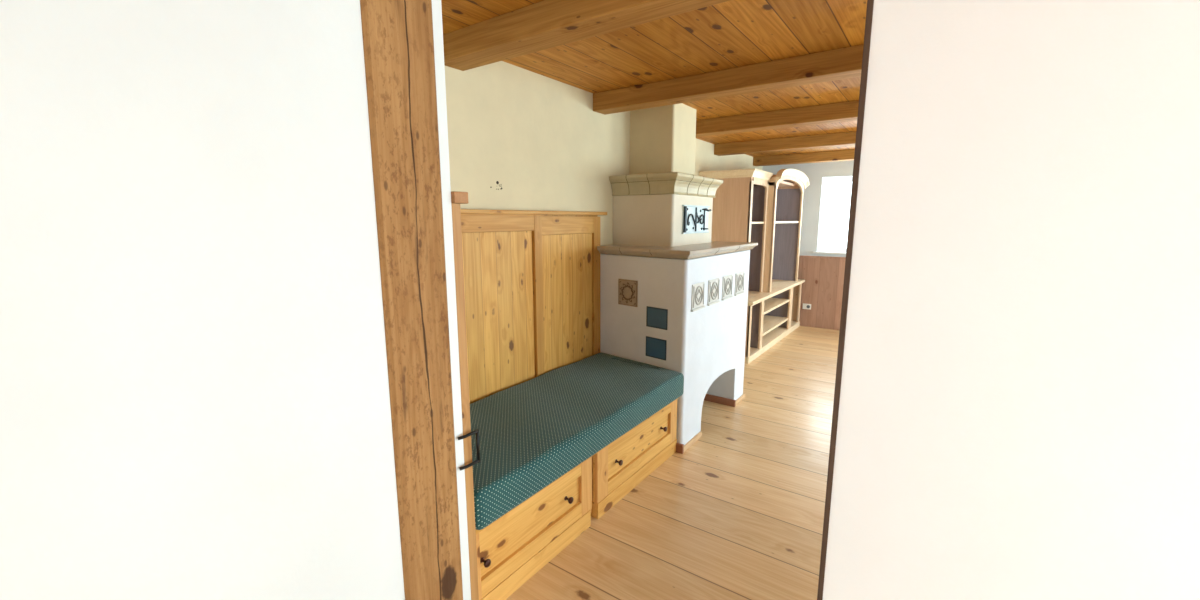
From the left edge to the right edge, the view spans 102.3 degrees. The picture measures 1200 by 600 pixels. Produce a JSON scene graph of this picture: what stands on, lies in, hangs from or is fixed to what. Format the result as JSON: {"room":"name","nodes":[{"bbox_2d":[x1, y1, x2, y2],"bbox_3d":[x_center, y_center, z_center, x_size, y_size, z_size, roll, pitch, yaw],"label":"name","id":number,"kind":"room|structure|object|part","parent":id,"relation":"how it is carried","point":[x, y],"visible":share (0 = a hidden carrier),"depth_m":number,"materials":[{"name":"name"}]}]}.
{"room":"hallway","nodes":[
{"label":"hallway","id":0,"kind":"room"},
{"bbox_2d":[0,0,470,599],"bbox_3d":[-1.606,0.172,1.062,1.200,2.410,2.220,7,12,35],"label":"wall","id":1,"kind":"structure","parent":0,"point":[195,396],"depth_m":1.04,"materials":[{"name":"white paint"}]},
{"bbox_2d":[445,61,761,244],"bbox_3d":[0.554,-0.448,4.760,0.422,2.410,6.400,7,12,35],"label":"wall","id":2,"kind":"structure","parent":0,"point":[519,138],"depth_m":2.93,"materials":[{"name":"beige paint"}]},
{"bbox_2d":[441,0,866,156],"bbox_3d":[1.776,-1.329,2.428,4.900,0.100,8.720,7,12,35],"label":"ceiling","id":3,"kind":"structure","parent":0,"point":[732,33],"depth_m":2.47,"materials":[{"name":"brown wood"}]},
{"bbox_2d":[443,0,729,70],"bbox_3d":[1.047,-1.005,1.149,4.380,0.118,0.160,7,12,35],"label":"ceiling beam","id":4,"kind":"structure","parent":3,"relation":"attached to","point":[545,24],"depth_m":1.97,"materials":[{"name":"brown wood"}]},
{"bbox_2d":[593,44,863,114],"bbox_3d":[1.783,-1.178,2.182,4.380,0.118,0.150,7,12,35],"label":"ceiling beam","id":5,"kind":"structure","parent":3,"relation":"attached to","point":[842,63],"depth_m":2.79,"materials":[{"name":"brown wood"}]},
{"bbox_2d":[696,100,858,136],"bbox_3d":[2.438,-1.360,3.271,4.580,0.118,0.150,7,12,35],"label":"ceiling beam","id":6,"kind":"structure","parent":3,"relation":"attached to","point":[843,111],"depth_m":3.88,"materials":[{"name":"brown wood"}]},
{"bbox_2d":[714,131,855,155],"bbox_3d":[3.248,-1.551,4.409,4.580,0.118,0.150,7,12,35],"label":"ceiling beam","id":7,"kind":"structure","parent":3,"relation":"attached to","point":[844,138],"depth_m":5.19,"materials":[{"name":"brown wood"}]},
{"bbox_2d":[753,149,854,165],"bbox_3d":[4.065,-1.743,5.555,4.580,0.118,0.150,7,12,35],"label":"ceiling beam","id":8,"kind":"structure","parent":3,"relation":"attached to","point":[843,155],"depth_m":6.41,"materials":[{"name":"brown wood"}]},
{"bbox_2d":[506,326,839,599],"bbox_3d":[1.776,1.136,2.841,4.900,0.080,8.720,7,12,35],"label":"floor","id":9,"kind":"structure","parent":0,"point":[738,514],"depth_m":2.61,"materials":[{"name":"brown wood"}]},
{"bbox_2d":[360,0,462,599],"bbox_3d":[-0.596,0.094,1.526,0.113,2.410,0.228,7,12,35],"label":"timber post","id":10,"kind":"object","parent":9,"relation":"on","point":[398,40],"visible":0.83,"depth_m":1.46,"materials":[{"name":"brown wood"}]},
{"bbox_2d":[451,191,679,599],"bbox_3d":[-0.231,0.294,2.670,0.810,1.637,1.986,7,12,35],"label":"storage bench","id":11,"kind":"object","parent":9,"relation":"on","point":[527,282],"visible":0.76,"depth_m":2.76,"materials":[{"name":"brown wood"}]},
{"bbox_3d":[-0.785,0.439,1.920,0.780,1.600,0.035,7,12,35],"label":"panel","id":12,"kind":"part","parent":11,"relation":"part of","materials":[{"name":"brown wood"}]},
{"bbox_3d":[-0.445,1.018,1.878,0.040,0.033,0.033,7,12,35],"label":"knob","id":13,"kind":"part","parent":11,"relation":"part of","materials":[{"name":"brown metal"}]},
{"bbox_3d":[-0.743,-0.395,2.490,0.025,0.097,1.152,7,12,35],"label":"rail","id":14,"kind":"part","parent":11,"relation":"part of","materials":[{"name":"brown wood"}]},
{"bbox_3d":[-0.751,0.185,2.595,0.013,1.078,1.135,7,12,35],"label":"panel","id":15,"kind":"part","parent":11,"relation":"part of","materials":[{"name":"brown wood"}]},
{"bbox_3d":[-0.282,0.973,2.152,0.012,0.290,0.770,7,12,35],"label":"drawer","id":16,"kind":"part","parent":11,"relation":"part of","materials":[{"name":"brown wood"}]},
{"bbox_3d":[-0.283,0.868,2.108,0.018,0.068,0.642,7,12,35],"label":"drawer rail","id":17,"kind":"part","parent":11,"relation":"part of","materials":[{"name":"brown wood"}]},
{"bbox_3d":[-0.283,1.083,2.144,0.018,0.075,0.642,7,12,35],"label":"drawer rail","id":18,"kind":"part","parent":11,"relation":"part of","materials":[{"name":"brown wood"}]},
{"bbox_3d":[-0.555,0.088,2.870,0.012,1.178,1.850,7,12,35],"label":"backrest","id":19,"kind":"part","parent":11,"relation":"part of","materials":[{"name":"brown wood"}]},
{"bbox_3d":[-0.518,-0.506,2.785,0.056,0.023,1.915,7,12,35],"label":"cap rail","id":20,"kind":"part","parent":11,"relation":"part of","materials":[{"name":"brown wood"}]},
{"bbox_3d":[-0.222,0.075,3.335,0.018,1.050,0.549,7,12,35],"label":"panel","id":21,"kind":"part","parent":11,"relation":"part of","materials":[{"name":"brown wood"}]},
{"bbox_3d":[-0.213,-0.501,3.236,0.025,0.115,0.557,7,12,35],"label":"rail","id":22,"kind":"part","parent":11,"relation":"part of","materials":[{"name":"brown wood"}]},
{"bbox_3d":[-0.148,0.948,2.296,0.040,0.033,0.033,7,12,35],"label":"knob","id":23,"kind":"part","parent":11,"relation":"part of","materials":[{"name":"brown metal"}]},
{"bbox_2d":[470,353,683,529],"bbox_3d":[-0.217,0.623,2.719,0.757,0.166,1.846,7,12,35],"label":"bench cushion","id":24,"kind":"object","parent":11,"relation":"on","point":[535,431],"visible":0.8,"depth_m":2.45,"materials":[{"name":"teal fabric"}]},
{"bbox_3d":[0.104,0.888,2.650,0.040,0.033,0.033,7,12,35],"label":"knob","id":25,"kind":"part","parent":11,"relation":"part of","materials":[{"name":"brown metal"}]},
{"bbox_3d":[0.232,0.852,2.873,0.012,0.290,0.917,7,12,35],"label":"drawer","id":26,"kind":"part","parent":11,"relation":"part of","materials":[{"name":"brown wood"}]},
{"bbox_3d":[0.245,0.959,2.884,0.018,0.075,0.727,7,12,35],"label":"drawer rail","id":27,"kind":"part","parent":11,"relation":"part of","materials":[{"name":"brown wood"}]},
{"bbox_3d":[0.245,0.744,2.848,0.018,0.068,0.727,7,12,35],"label":"drawer rail","id":28,"kind":"part","parent":11,"relation":"part of","materials":[{"name":"brown wood"}]},
{"bbox_2d":[597,103,757,453],"bbox_3d":[0.521,-0.290,3.820,1.025,2.410,1.341,7,12,35],"label":"stove","id":29,"kind":"object","parent":9,"relation":"on","point":[673,297],"visible":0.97,"depth_m":3.51,"materials":[{"name":"beige tile"}]},
{"bbox_3d":[0.384,0.327,3.300,0.164,0.128,0.011,9,13,43],"label":"vent plate","id":30,"kind":"part","parent":29,"relation":"part of","materials":[{"name":"teal metal"}]},
{"bbox_3d":[0.383,0.328,3.299,0.176,0.140,0.014,9,13,43],"label":"vent panel","id":31,"kind":"part","parent":29,"relation":"part of","materials":[{"name":"teal metal"}]},
{"bbox_3d":[0.386,0.120,3.263,0.166,0.128,0.011,9,13,43],"label":"vent plate","id":32,"kind":"part","parent":29,"relation":"part of","materials":[{"name":"metal"}]},
{"bbox_3d":[0.385,0.121,3.262,0.178,0.140,0.014,9,13,43],"label":"vent panel","id":33,"kind":"part","parent":29,"relation":"part of","materials":[{"name":"metal"}]},
{"bbox_3d":[0.539,-0.884,3.800,0.564,0.144,0.838,7,12,35],"label":"cornice","id":34,"kind":"part","parent":29,"relation":"part of","materials":[{"name":"beige tile"}]},
{"bbox_3d":[0.536,0.996,3.249,0.051,0.062,0.018,7,12,35],"label":"skirting","id":35,"kind":"part","parent":29,"relation":"part of","materials":[{"name":"brown wood"}]},
{"bbox_3d":[0.642,0.988,3.374,0.015,0.036,0.308,7,12,35],"label":"skirting","id":36,"kind":"part","parent":29,"relation":"part of","materials":[{"name":"brown wood"}]},
{"bbox_3d":[0.737,-0.620,3.721,0.026,0.210,0.474,7,12,35],"label":"fire door","id":37,"kind":"part","parent":29,"relation":"part of","materials":[{"name":"metal"}]},
{"bbox_3d":[0.857,0.834,4.227,0.666,0.058,0.018,7,12,35],"label":"skirting","id":38,"kind":"part","parent":29,"relation":"part of","materials":[{"name":"brown wood"}]},
{"bbox_3d":[1.199,0.857,4.156,0.015,0.036,0.247,7,12,35],"label":"skirting","id":39,"kind":"part","parent":29,"relation":"part of","materials":[{"name":"brown wood"}]},
{"bbox_2d":[699,168,808,363],"bbox_3d":[1.995,-0.551,6.158,0.725,2.152,2.340,7,12,35],"label":"display cabinet","id":40,"kind":"object","parent":9,"relation":"on","point":[764,208],"visible":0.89,"depth_m":5.71,"materials":[{"name":"brown wood"}]},
{"bbox_3d":[1.367,-0.705,5.358,0.575,1.340,0.030,7,12,35],"label":"panel","id":41,"kind":"part","parent":40,"relation":"part of","materials":[{"name":"brown wood"}]},
{"bbox_3d":[1.539,-1.395,5.450,0.621,0.081,0.654,7,12,35],"label":"crown moulding","id":42,"kind":"part","parent":40,"relation":"part of","materials":[{"name":"brown wood"}]},
{"bbox_3d":[1.327,0.300,5.381,0.675,0.580,0.030,7,12,35],"label":"panel","id":43,"kind":"part","parent":40,"relation":"part of","materials":[{"name":"wood"}]},
{"bbox_3d":[1.982,0.471,6.344,0.687,0.075,2.290,7,12,35],"label":"board","id":44,"kind":"part","parent":40,"relation":"part of","materials":[{"name":"brown wood"}]},
{"bbox_2d":[762,315,787,335],"bbox_3d":[1.955,0.304,6.270,0.645,0.028,1.195,7,12,35],"label":"shelf","id":45,"kind":"object","parent":40,"relation":"attached to","point":[770,323],"depth_m":6.26,"materials":[{"name":"brown wood"}]},
{"bbox_2d":[747,279,804,305],"bbox_3d":[1.990,-0.146,6.228,0.715,0.050,2.340,7,12,35],"label":"countertop","id":46,"kind":"structure","parent":40,"relation":"on","point":[778,286],"depth_m":5.85,"materials":[{"name":"brown wood"}]},
{"bbox_2d":[764,298,788,314],"bbox_3d":[1.955,0.053,6.228,0.645,0.028,1.195,7,12,35],"label":"shelf","id":47,"kind":"object","parent":40,"relation":"attached to","point":[770,304],"depth_m":6.19,"materials":[{"name":"brown wood"}]},
{"bbox_2d":[775,221,798,223],"bbox_3d":[2.129,-1.020,6.330,0.610,0.025,1.284,7,12,35],"label":"shelf","id":48,"kind":"object","parent":40,"relation":"attached to","point":[776,222],"depth_m":6.39,"materials":[{"name":"white wood"}]},
{"bbox_3d":[2.421,-1.518,6.026,0.062,0.202,1.410,7,12,35],"label":"arch moulding","id":49,"kind":"part","parent":40,"relation":"part of","materials":[{"name":"brown wood"}]},
{"bbox_3d":[2.627,-0.006,7.205,0.675,0.580,0.030,7,12,35],"label":"panel","id":50,"kind":"part","parent":40,"relation":"part of","materials":[{"name":"brown wood"}]},
{"bbox_2d":[762,160,853,256],"bbox_3d":[4.312,-0.688,6.194,4.900,2.410,0.300,7,12,35],"label":"wall","id":51,"kind":"structure","parent":0,"point":[816,173],"depth_m":6.83,"materials":[{"name":"white paint"}]},
{"bbox_2d":[798,255,845,329],"bbox_3d":[4.264,0.021,6.138,4.580,1.030,0.034,7,12,35],"label":"wainscot","id":52,"kind":"structure","parent":51,"relation":"attached to","point":[822,288],"depth_m":6.89,"materials":[{"name":"brown wood"}]},
{"bbox_2d":[802,303,810,309],"bbox_3d":[3.008,0.095,7.031,0.115,0.080,0.014,7,12,35],"label":"wall socket","id":53,"kind":"object","parent":52,"relation":"attached to","point":[805,306],"visible":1,"depth_m":7.03,"materials":[{"name":"white plastic"}]},
{"bbox_2d":[813,177,851,254],"bbox_3d":[3.582,-1.143,6.554,1.190,1.052,0.235,7,12,35],"label":"window","id":54,"kind":"structure","parent":51,"relation":"in","point":[822,249],"depth_m":6.86,"materials":[{"name":"white paint"}]},
{"bbox_3d":[3.564,-0.632,6.614,1.190,0.026,0.173,7,12,35],"label":"sill","id":55,"kind":"part","parent":54,"relation":"part of","materials":[{"name":"white paint"}]},
{"bbox_2d":[823,0,1199,599],"bbox_3d":[1.600,0.272,0.467,2.460,2.410,0.120,7,12,35],"label":"wall","id":56,"kind":"structure","parent":0,"point":[1019,414],"depth_m":0.91,"materials":[{"name":"white paint"}]},
{"bbox_2d":[817,0,873,599],"bbox_3d":[0.589,0.154,1.168,0.012,2.410,0.128,7,12,35],"label":"trim","id":57,"kind":"structure","parent":56,"relation":"attached to","point":[870,3],"depth_m":1.08,"materials":[{"name":"brown wood"}]}
]}

